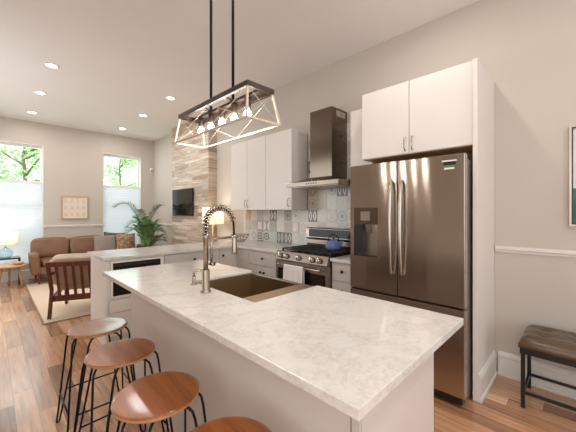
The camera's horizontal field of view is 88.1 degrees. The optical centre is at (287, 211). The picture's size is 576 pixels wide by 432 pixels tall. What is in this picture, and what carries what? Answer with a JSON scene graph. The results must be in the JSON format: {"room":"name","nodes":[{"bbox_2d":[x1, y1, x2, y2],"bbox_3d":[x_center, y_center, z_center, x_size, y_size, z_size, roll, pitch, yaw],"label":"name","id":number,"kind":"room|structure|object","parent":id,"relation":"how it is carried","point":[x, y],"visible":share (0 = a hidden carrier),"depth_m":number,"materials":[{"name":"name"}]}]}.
{"room":"kitchen","nodes":[
{"label":"kitchen","id":0,"kind":"room"},
{"bbox_2d":[0,116,153,271],"bbox_3d":[-5.095,-0.250,6.558,4.470,3.260,0.220,0,0,-45],"label":"wall","id":1,"kind":"structure","parent":0,"point":[72,157],"depth_m":6.69,"materials":[{"name":"paint"}]},
{"bbox_2d":[0,140,42,237],"bbox_3d":[-5.548,-0.160,6.067,0.854,2.498,0.174,0,0,-45],"label":"window","id":2,"kind":"structure","parent":1,"relation":"in","point":[9,143],"depth_m":6.33,"materials":[{"name":"white plastic"}]},
{"bbox_2d":[0,179,42,263],"bbox_3d":[-5.529,0.209,6.049,0.831,1.718,0.030,0,0,-45],"label":"window shade","id":3,"kind":"object","parent":2,"relation":"attached to","point":[20,200],"visible":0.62,"depth_m":6.10,"materials":[{"name":"white fabric"}]},
{"bbox_2d":[1,269,46,281],"bbox_3d":[-5.019,1.281,6.463,4.039,0.198,0.022,0,0,-45],"label":"baseboard","id":4,"kind":"structure","parent":1,"relation":"attached to","point":[26,274],"depth_m":6.01,"materials":[{"name":"paint"}]},
{"bbox_2d":[44,224,102,227],"bbox_3d":[-4.788,0.313,6.691,1.080,0.050,0.026,0,0,-45],"label":"trim","id":5,"kind":"structure","parent":1,"relation":"attached to","point":[86,225],"depth_m":6.65,"materials":[{"name":"paint"}]},
{"bbox_2d":[61,196,87,218],"bbox_3d":[-4.788,-0.100,6.688,0.501,0.520,0.029,0,0,-45],"label":"framed print","id":6,"kind":"object","parent":1,"relation":"attached to","point":[72,207],"visible":1,"depth_m":6.68,"materials":[{"name":"beige paper"}]},
{"bbox_2d":[103,153,140,241],"bbox_3d":[-4.166,-0.160,7.449,0.852,2.498,0.174,0,0,-45],"label":"window","id":7,"kind":"structure","parent":1,"relation":"in","point":[138,159],"depth_m":7.68,"materials":[{"name":"white plastic"}]},
{"bbox_2d":[103,185,139,245],"bbox_3d":[-4.147,0.209,7.431,0.829,1.718,0.030,0,0,-45],"label":"window shade","id":8,"kind":"object","parent":7,"relation":"attached to","point":[115,219],"visible":0.59,"depth_m":7.39,"materials":[{"name":"white fabric"}]},
{"bbox_2d":[172,119,216,244],"bbox_3d":[-1.985,-0.250,6.207,0.190,3.260,1.585,0,0,-45],"label":"wall","id":9,"kind":"structure","parent":0,"point":[195,168],"depth_m":5.96,"materials":[{"name":"beige stone"}]},
{"bbox_2d":[172,188,192,215],"bbox_3d":[-2.223,-0.203,6.276,0.047,0.565,0.920,0,0,-45],"label":"television","id":10,"kind":"object","parent":9,"relation":"attached to","point":[182,199],"visible":1,"depth_m":6.23,"materials":[{"name":"black plastic"}]},
{"bbox_2d":[0,0,478,140],"bbox_3d":[-1.241,-1.955,2.705,4.470,0.150,11.180,0,0,-45],"label":"ceiling","id":11,"kind":"structure","parent":0,"point":[119,61],"depth_m":3.42,"materials":[{"name":"paint"}]},
{"bbox_2d":[33,91,46,94],"bbox_3d":[-3.907,-1.876,4.692,0.164,0.008,0.164,0,0,-45],"label":"recessed light","id":12,"kind":"object","parent":11,"relation":"in","point":[36,92],"visible":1,"depth_m":4.68,"materials":[{"name":"white plastic"}]},
{"bbox_2d":[43,62,59,68],"bbox_3d":[-3.030,-1.876,3.815,0.164,0.008,0.164,0,0,-45],"label":"recessed light","id":13,"kind":"object","parent":11,"relation":"in","point":[48,64],"visible":1,"depth_m":3.81,"materials":[{"name":"white plastic"}]},
{"bbox_2d":[165,96,175,99],"bbox_3d":[-1.938,-1.876,4.907,0.164,0.008,0.164,0,0,-45],"label":"recessed light","id":14,"kind":"object","parent":11,"relation":"in","point":[166,97],"visible":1,"depth_m":4.91,"materials":[{"name":"white plastic"}]},
{"bbox_2d":[174,0,280,148],"bbox_3d":[-0.414,-1.175,1.845,0.236,1.409,0.826,0,0,-45],"label":"linear pendant","id":15,"kind":"object","parent":11,"relation":"hanging from","point":[261,92],"visible":1,"depth_m":1.76,"materials":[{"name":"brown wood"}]},
{"bbox_2d":[198,118,203,132],"bbox_3d":[-0.594,-0.589,2.037,0.043,0.102,0.042,0,0,-45],"label":"bulb","id":16,"kind":"object","parent":15,"relation":"attached to","point":[200,120],"depth_m":2.02,"materials":[{"name":"white glass"}]},
{"bbox_2d":[208,113,213,128],"bbox_3d":[-0.502,-0.589,1.944,0.043,0.102,0.042,0,0,-45],"label":"bulb","id":17,"kind":"object","parent":15,"relation":"attached to","point":[210,115],"depth_m":1.93,"materials":[{"name":"white glass"}]},
{"bbox_2d":[219,108,224,124],"bbox_3d":[-0.410,-0.589,1.853,0.043,0.102,0.042,0,0,-45],"label":"bulb","id":18,"kind":"object","parent":15,"relation":"attached to","point":[222,116],"depth_m":1.84,"materials":[{"name":"white glass"}]},
{"bbox_2d":[231,103,236,119],"bbox_3d":[-0.318,-0.589,1.761,0.043,0.102,0.042,0,0,-45],"label":"socket","id":19,"kind":"object","parent":15,"relation":"attached to","point":[233,105],"depth_m":1.74,"materials":[{"name":"white glass"}]},
{"bbox_2d":[244,97,251,115],"bbox_3d":[-0.226,-0.589,1.669,0.043,0.102,0.042,0,0,-45],"label":"socket","id":20,"kind":"object","parent":15,"relation":"attached to","point":[249,106],"depth_m":1.66,"materials":[{"name":"white glass"}]},
{"bbox_2d":[0,277,575,431],"bbox_3d":[-1.241,1.440,2.705,4.470,0.120,11.180,0,0,-45],"label":"floor","id":21,"kind":"structure","parent":0,"point":[31,352],"depth_m":2.25,"materials":[{"name":"brown wood"}]},
{"bbox_2d":[0,256,20,283],"bbox_3d":[-5.431,1.125,5.685,0.460,0.507,0.340,0,0,-45],"label":"side table","id":22,"kind":"object","parent":21,"relation":"on","point":[9,257],"visible":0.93,"depth_m":5.70,"materials":[{"name":"black metal"}]},
{"bbox_2d":[0,232,18,257],"bbox_3d":[-5.416,0.633,5.699,0.385,0.476,0.385,0,0,-45],"label":"table lamp","id":23,"kind":"object","parent":22,"relation":"on","point":[6,238],"visible":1,"depth_m":5.62,"materials":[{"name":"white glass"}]},
{"bbox_2d":[0,263,28,286],"bbox_3d":[-5.070,1.174,5.423,0.524,0.414,0.524,0,0,-45],"label":"side table","id":24,"kind":"object","parent":21,"relation":"on","point":[8,266],"visible":0.84,"depth_m":5.45,"materials":[{"name":"brown wood"}]},
{"bbox_2d":[12,261,23,264],"bbox_3d":[-4.978,0.943,5.487,0.170,0.046,0.170,0,0,-45],"label":"wooden bowl","id":25,"kind":"object","parent":24,"relation":"on","point":[16,262],"visible":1,"depth_m":5.46,"materials":[{"name":"brown wood"}]},
{"bbox_2d":[24,281,90,324],"bbox_3d":[-3.288,1.373,5.339,2.000,0.011,2.840,0,0,-45],"label":"area rug","id":26,"kind":"object","parent":21,"relation":"on","point":[38,293],"visible":0.41,"depth_m":4.36,"materials":[{"name":"carpet"}]},
{"bbox_2d":[45,253,90,319],"bbox_3d":[-2.821,0.959,4.199,0.770,0.810,0.804,0,0,-22],"label":"lounge armchair","id":27,"kind":"object","parent":26,"relation":"on","point":[68,272],"visible":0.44,"depth_m":3.88,"materials":[{"name":"brown wood"}]},
{"bbox_2d":[50,253,90,284],"bbox_3d":[-2.757,0.766,4.043,0.740,0.423,0.274,0,0,-22],"label":"cushion","id":28,"kind":"object","parent":27,"relation":"on","point":[77,279],"depth_m":3.91,"materials":[{"name":"beige fabric"}]},
{"bbox_2d":[60,283,88,289],"bbox_3d":[-2.860,0.993,4.296,0.650,0.125,0.530,0,0,-22],"label":"seat cushion","id":29,"kind":"object","parent":27,"relation":"on","point":[62,285],"depth_m":4.00,"materials":[{"name":"beige fabric"}]},
{"bbox_2d":[112,201,169,246],"bbox_3d":[-3.244,0.548,6.580,1.110,1.638,1.154,0,0,-45],"label":"potted palm","id":30,"kind":"object","parent":26,"relation":"on","point":[146,228],"visible":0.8,"depth_m":6.49,"materials":[{"name":"plant"}]},
{"bbox_2d":[28,235,147,283],"bbox_3d":[-4.292,0.948,6.501,2.101,0.862,0.824,0,0,-45],"label":"leather sofa","id":31,"kind":"object","parent":21,"relation":"on","point":[42,250],"visible":0.36,"depth_m":6.05,"materials":[{"name":"brown leather"}]},
{"bbox_2d":[40,257,52,265],"bbox_3d":[-4.629,0.978,6.013,0.582,0.135,0.590,0,0,-45],"label":"seat cushion","id":32,"kind":"object","parent":31,"relation":"on","point":[43,260],"depth_m":5.72,"materials":[{"name":"brown leather"}]},
{"bbox_2d":[30,237,68,257],"bbox_3d":[-4.881,0.723,6.110,0.622,0.412,0.234,0,0,-45],"label":"cushion","id":33,"kind":"object","parent":31,"relation":"on","point":[46,247],"depth_m":6.03,"materials":[{"name":"brown leather"}]},
{"bbox_2d":[69,235,98,252],"bbox_3d":[-4.437,0.723,6.554,0.622,0.412,0.234,0,0,-45],"label":"cushion","id":34,"kind":"object","parent":31,"relation":"on","point":[77,244],"depth_m":6.41,"materials":[{"name":"brown leather"}]},
{"bbox_2d":[93,235,116,250],"bbox_3d":[-3.953,0.695,6.442,0.450,0.396,0.134,0,0,-45],"label":"throw pillow","id":35,"kind":"object","parent":31,"relation":"on","point":[108,242],"visible":0.85,"depth_m":6.39,"materials":[{"name":"grey fabric"}]},
{"bbox_2d":[104,232,123,246],"bbox_3d":[-3.900,0.655,6.672,0.478,0.437,0.108,0,0,-45],"label":"throw pillow","id":36,"kind":"object","parent":31,"relation":"on","point":[105,233],"visible":0.12,"depth_m":6.64,"materials":[{"name":"fabric"}]},
{"bbox_2d":[116,233,135,248],"bbox_3d":[-3.656,0.688,6.718,0.424,0.405,0.140,0,0,-45],"label":"throw pillow","id":37,"kind":"object","parent":31,"relation":"on","point":[124,241],"visible":0.78,"depth_m":6.66,"materials":[{"name":"brown fabric"}]},
{"bbox_2d":[56,317,135,431],"bbox_3d":[-1.237,1.061,1.944,0.404,0.634,0.404,0,0,-45],"label":"bar stool","id":38,"kind":"object","parent":21,"relation":"on","point":[99,327],"visible":0.79,"depth_m":1.91,"materials":[{"name":"brown wood"}]},
{"bbox_2d":[73,338,168,431],"bbox_3d":[-0.892,1.061,1.597,0.404,0.634,0.404,0,0,42],"label":"bar stool","id":39,"kind":"object","parent":21,"relation":"on","point":[118,354],"visible":0.78,"depth_m":1.56,"materials":[{"name":"brown wood"}]},
{"bbox_2d":[91,255,163,344],"bbox_3d":[-1.847,0.935,3.426,0.593,0.887,0.643,0,0,-45],"label":"base cabinet","id":40,"kind":"object","parent":21,"relation":"on","point":[102,306],"visible":0.33,"depth_m":3.12,"materials":[{"name":"white paint"}]},
{"bbox_2d":[110,256,162,298],"bbox_3d":[-1.769,0.696,3.366,0.533,0.375,0.437,0,0,-45],"label":"microwave","id":41,"kind":"object","parent":40,"relation":"in","point":[116,291],"visible":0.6,"depth_m":3.13,"materials":[{"name":"black plastic"}]},
{"bbox_2d":[106,371,206,431],"bbox_3d":[-0.539,1.061,1.229,0.404,0.634,0.404,0,0,-43],"label":"bar stool","id":42,"kind":"object","parent":21,"relation":"on","point":[155,397],"visible":0.98,"depth_m":1.20,"materials":[{"name":"brown wood"}]},
{"bbox_2d":[164,249,218,263],"bbox_3d":[-1.368,0.935,3.884,0.724,0.887,0.634,0,0,-45],"label":"base cabinet","id":43,"kind":"object","parent":21,"relation":"on","point":[190,256],"visible":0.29,"depth_m":3.63,"materials":[{"name":"grey paint"}]},
{"bbox_2d":[190,416,271,431],"bbox_3d":[-0.195,1.061,0.923,0.404,0.634,0.404,0,0,43],"label":"bar stool","id":44,"kind":"object","parent":21,"relation":"on","point":[230,423],"visible":1,"depth_m":1.04,"materials":[{"name":"brown wood"}]},
{"bbox_2d":[219,248,248,269],"bbox_3d":[-0.707,0.935,4.378,0.906,0.887,0.868,0,0,-45],"label":"base cabinet","id":45,"kind":"object","parent":21,"relation":"on","point":[241,259],"visible":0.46,"depth_m":4.03,"materials":[{"name":"grey paint"}]},
{"bbox_2d":[87,239,298,260],"bbox_3d":[-0.995,0.475,3.708,2.258,0.030,1.519,0,0,-45],"label":"countertop","id":46,"kind":"structure","parent":45,"relation":"on","point":[272,247],"depth_m":3.70,"materials":[{"name":"white stone"}]},
{"bbox_2d":[231,234,249,241],"bbox_3d":[-0.735,0.402,4.582,0.287,0.112,0.287,0,0,-45],"label":"wire bowl","id":47,"kind":"object","parent":46,"relation":"on","point":[240,239],"visible":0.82,"depth_m":4.56,"materials":[{"name":"black metal"}]},
{"bbox_2d":[249,250,275,276],"bbox_3d":[-0.103,0.935,3.950,0.658,0.887,0.586,0,0,-45],"label":"base cabinet","id":48,"kind":"object","parent":21,"relation":"on","point":[260,262],"visible":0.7,"depth_m":3.73,"materials":[{"name":"grey paint"}]},
{"bbox_2d":[131,292,433,431],"bbox_3d":[-0.299,0.935,1.881,0.649,0.887,2.116,0,0,-45],"label":"kitchen island","id":49,"kind":"object","parent":21,"relation":"on","point":[230,383],"visible":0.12,"depth_m":1.33,"materials":[{"name":"paint"}]},
{"bbox_2d":[102,260,463,420],"bbox_3d":[-0.335,0.475,1.789,0.843,0.030,2.257,0,0,-45],"label":"island countertop","id":50,"kind":"structure","parent":49,"relation":"on","point":[348,351],"depth_m":1.17,"materials":[{"name":"white stone"}]},
{"bbox_2d":[191,269,201,284],"bbox_3d":[-0.575,0.412,1.901,0.093,0.094,0.042,0,0,-35],"label":"soap dispenser","id":51,"kind":"object","parent":50,"relation":"on","point":[196,270],"visible":0.88,"depth_m":1.88,"materials":[{"name":"silver metal"}]},
{"bbox_2d":[200,205,237,292],"bbox_3d":[-0.397,0.207,1.770,0.254,0.504,0.084,0,0,-45],"label":"spring faucet","id":52,"kind":"object","parent":50,"relation":"on","point":[205,271],"visible":1,"depth_m":1.71,"materials":[{"name":"silver metal"}]},
{"bbox_2d":[198,272,312,302],"bbox_3d":[-0.219,0.598,1.931,0.515,0.245,0.654,0,0,-45],"label":"sink","id":53,"kind":"object","parent":50,"relation":"in","point":[253,287],"visible":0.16,"depth_m":2.16,"materials":[{"name":"metal"}]},
{"bbox_2d":[198,272,253,297],"bbox_3d":[-0.221,0.598,1.929,0.509,0.245,0.654,0,0,-45],"label":"basin","id":54,"kind":"object","parent":53,"relation":"in","point":[242,286],"depth_m":2.22,"materials":[{"name":"metal"}]},
{"bbox_2d":[275,227,349,288],"bbox_3d":[0.326,0.788,3.414,0.681,1.181,0.753,0,0,-45],"label":"gas range","id":55,"kind":"object","parent":21,"relation":"on","point":[314,258],"visible":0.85,"depth_m":3.31,"materials":[{"name":"metal"}]},
{"bbox_2d":[283,264,304,283],"bbox_3d":[0.055,0.690,3.205,0.057,0.230,0.285,0,0,-45],"label":"dish towel","id":56,"kind":"object","parent":55,"relation":"hanging from","point":[293,273],"visible":0.89,"depth_m":3.18,"materials":[{"name":"white fabric"}]},
{"bbox_2d":[283,249,349,257],"bbox_3d":[0.337,0.459,3.425,0.479,0.012,0.753,0,0,-45],"label":"cooktop","id":57,"kind":"object","parent":55,"relation":"in","point":[347,252],"depth_m":3.24,"materials":[{"name":"black metal"}]},
{"bbox_2d":[325,234,343,249],"bbox_3d":[0.509,0.331,3.337,0.183,0.177,0.183,0,0,-28],"label":"tea kettle","id":58,"kind":"object","parent":55,"relation":"on","point":[333,244],"visible":1,"depth_m":3.28,"materials":[{"name":"blue metal"}]},
{"bbox_2d":[332,262,352,292],"bbox_3d":[0.745,0.935,3.102,0.658,0.887,0.261,0,0,-45],"label":"base cabinet","id":59,"kind":"object","parent":21,"relation":"on","point":[340,271],"visible":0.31,"depth_m":2.90,"materials":[{"name":"grey paint"}]},
{"bbox_2d":[330,255,349,263],"bbox_3d":[0.745,0.475,3.101,0.658,0.030,0.272,0,0,-45],"label":"countertop","id":60,"kind":"structure","parent":59,"relation":"on","point":[341,259],"depth_m":2.92,"materials":[{"name":"white stone"}]},
{"bbox_2d":[350,153,472,405],"bbox_3d":[1.114,0.483,2.603,0.742,1.791,0.924,0,0,-45],"label":"refrigerator","id":61,"kind":"object","parent":21,"relation":"on","point":[411,220],"visible":0.83,"depth_m":2.26,"materials":[{"name":"metal"}]},
{"bbox_2d":[473,58,493,400],"bbox_3d":[1.566,0.130,2.372,0.569,2.499,0.030,0,0,-45],"label":"panel","id":62,"kind":"object","parent":21,"relation":"on","point":[483,84],"visible":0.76,"depth_m":2.29,"materials":[{"name":"white paint"}]},
{"bbox_2d":[477,351,497,403],"bbox_3d":[1.577,1.281,2.341,0.542,0.198,0.028,0,0,-45],"label":"baseboard","id":63,"kind":"structure","parent":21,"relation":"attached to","point":[487,375],"depth_m":2.28,"materials":[{"name":"paint"}]},
{"bbox_2d":[518,325,575,411],"bbox_3d":[2.138,1.123,1.867,0.405,0.511,1.057,0,0,-45],"label":"tufted bench","id":64,"kind":"object","parent":21,"relation":"on","point":[542,342],"visible":1,"depth_m":2.06,"materials":[{"name":"black metal"},{"name":"espresso leather"}]},
{"bbox_2d":[518,325,575,360],"bbox_3d":[2.138,0.909,1.867,0.405,0.082,1.057,0,0,-45],"label":"seat cushion","id":65,"kind":"object","parent":64,"relation":"on","point":[558,344],"depth_m":2.04,"materials":[{"name":"brown leather"}]},
{"bbox_3d":[-1.269,1.005,5.222,0.490,0.749,0.620,0,0,-45],"label":"console table","id":66,"kind":"object","parent":21,"relation":"on","visible":0},
{"bbox_2d":[202,207,223,241],"bbox_3d":[-1.315,0.275,5.218,0.375,0.709,0.375,0,0,-45],"label":"table lamp","id":67,"kind":"object","parent":66,"relation":"on","point":[217,218],"visible":0.59,"depth_m":5.08,"materials":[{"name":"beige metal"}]},
{"bbox_2d":[154,0,575,371],"bbox_3d":[0.286,-0.250,4.197,0.200,3.260,10.730,0,0,-45],"label":"wall","id":68,"kind":"structure","parent":0,"point":[527,48],"depth_m":2.48,"materials":[{"name":"paint"}]},
{"bbox_2d":[231,136,265,209],"bbox_3d":[-0.524,-0.553,4.588,0.339,1.054,0.848,0,0,-45],"label":"upper cabinet","id":69,"kind":"object","parent":68,"relation":"attached to","point":[248,158],"visible":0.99,"depth_m":4.45,"materials":[{"name":"white paint"}]},
{"bbox_2d":[266,128,306,209],"bbox_3d":[-0.041,-0.553,4.104,0.339,1.054,0.512,0,0,-45],"label":"upper cabinet","id":70,"kind":"object","parent":68,"relation":"attached to","point":[286,150],"visible":1,"depth_m":3.96,"materials":[{"name":"white paint"}]},
{"bbox_2d":[244,123,350,244],"bbox_3d":[0.178,-0.295,4.145,0.024,1.550,2.610,0,0,-45],"label":"tile backsplash","id":71,"kind":"structure","parent":68,"relation":"attached to","point":[327,208],"depth_m":4.06,"materials":[{"name":"tile"}]},
{"bbox_2d":[293,223,297,231],"bbox_3d":[0.106,0.215,4.196,0.007,0.120,0.096,0,0,-45],"label":"wall outlet","id":72,"kind":"object","parent":71,"relation":"attached to","point":[295,225],"visible":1,"depth_m":4.19,"materials":[{"name":"white plastic"}]},
{"bbox_2d":[287,106,349,189],"bbox_3d":[0.429,-0.745,3.513,0.514,0.921,0.762,0,0,-45],"label":"range hood","id":73,"kind":"object","parent":68,"relation":"attached to","point":[328,126],"visible":0.96,"depth_m":3.47,"materials":[{"name":"metal"}]},
{"bbox_2d":[351,109,375,166],"bbox_3d":[0.874,-0.553,3.216,0.303,1.054,0.266,0,0,-45],"label":"upper cabinet","id":74,"kind":"object","parent":68,"relation":"attached to","point":[356,116],"visible":0.24,"depth_m":3.15,"materials":[{"name":"white paint"}]},
{"bbox_2d":[362,61,472,163],"bbox_3d":[1.210,-0.808,2.698,0.559,0.624,0.929,0,0,-45],"label":"upper cabinet","id":75,"kind":"object","parent":68,"relation":"attached to","point":[430,115],"visible":0.94,"depth_m":2.47,"materials":[{"name":"white paint"}]},
{"bbox_2d":[466,152,472,160],"bbox_3d":[1.331,-0.457,2.819,0.270,0.074,0.928,0,0,-45],"label":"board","id":76,"kind":"object","parent":75,"relation":"attached to","point":[469,154],"visible":0.07,"depth_m":2.45,"materials":[{"name":"brown wood"}]},
{"bbox_2d":[495,246,575,257],"bbox_3d":[2.888,0.313,1.435,0.026,0.050,3.144,0,0,-45],"label":"trim","id":77,"kind":"structure","parent":68,"relation":"attached to","point":[523,250],"depth_m":2.35,"materials":[{"name":"paint"}]},
{"bbox_2d":[498,351,575,399],"bbox_3d":[2.894,1.281,1.428,0.028,0.198,3.124,0,0,-45],"label":"baseboard","id":78,"kind":"structure","parent":68,"relation":"attached to","point":[509,365],"depth_m":2.33,"materials":[{"name":"paint"}]},
{"bbox_2d":[569,125,575,225],"bbox_3d":[2.377,-0.268,1.943,0.030,0.745,0.785,0,0,-45],"label":"framed picture","id":79,"kind":"object","parent":68,"relation":"attached to","point":[572,129],"visible":1,"depth_m":2.20,"materials":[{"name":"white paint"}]},
{"label":"outside","id":80,"kind":"structure","parent":0,"visible":0},
{"bbox_3d":[-15.779,2.630,18.608,32.000,0.100,31.370,0,0,-45],"label":"ground","id":81,"kind":"structure","parent":80,"visible":0},
{"bbox_2d":[0,145,112,184],"bbox_3d":[-9.837,-1.130,11.394,6.449,7.425,5.482,0,0,-16],"label":"leafy tree","id":82,"kind":"object","parent":81,"relation":"on","point":[26,153],"visible":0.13,"depth_m":10.87,"materials":[{"name":"green plant"}]},
{"bbox_2d":[104,157,136,186],"bbox_3d":[-11.506,-1.665,20.370,7.254,8.496,8.161,0,0,13],"label":"leafy tree","id":83,"kind":"object","parent":81,"relation":"on","point":[124,162],"visible":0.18,"depth_m":21.15,"materials":[{"name":"green plant"}]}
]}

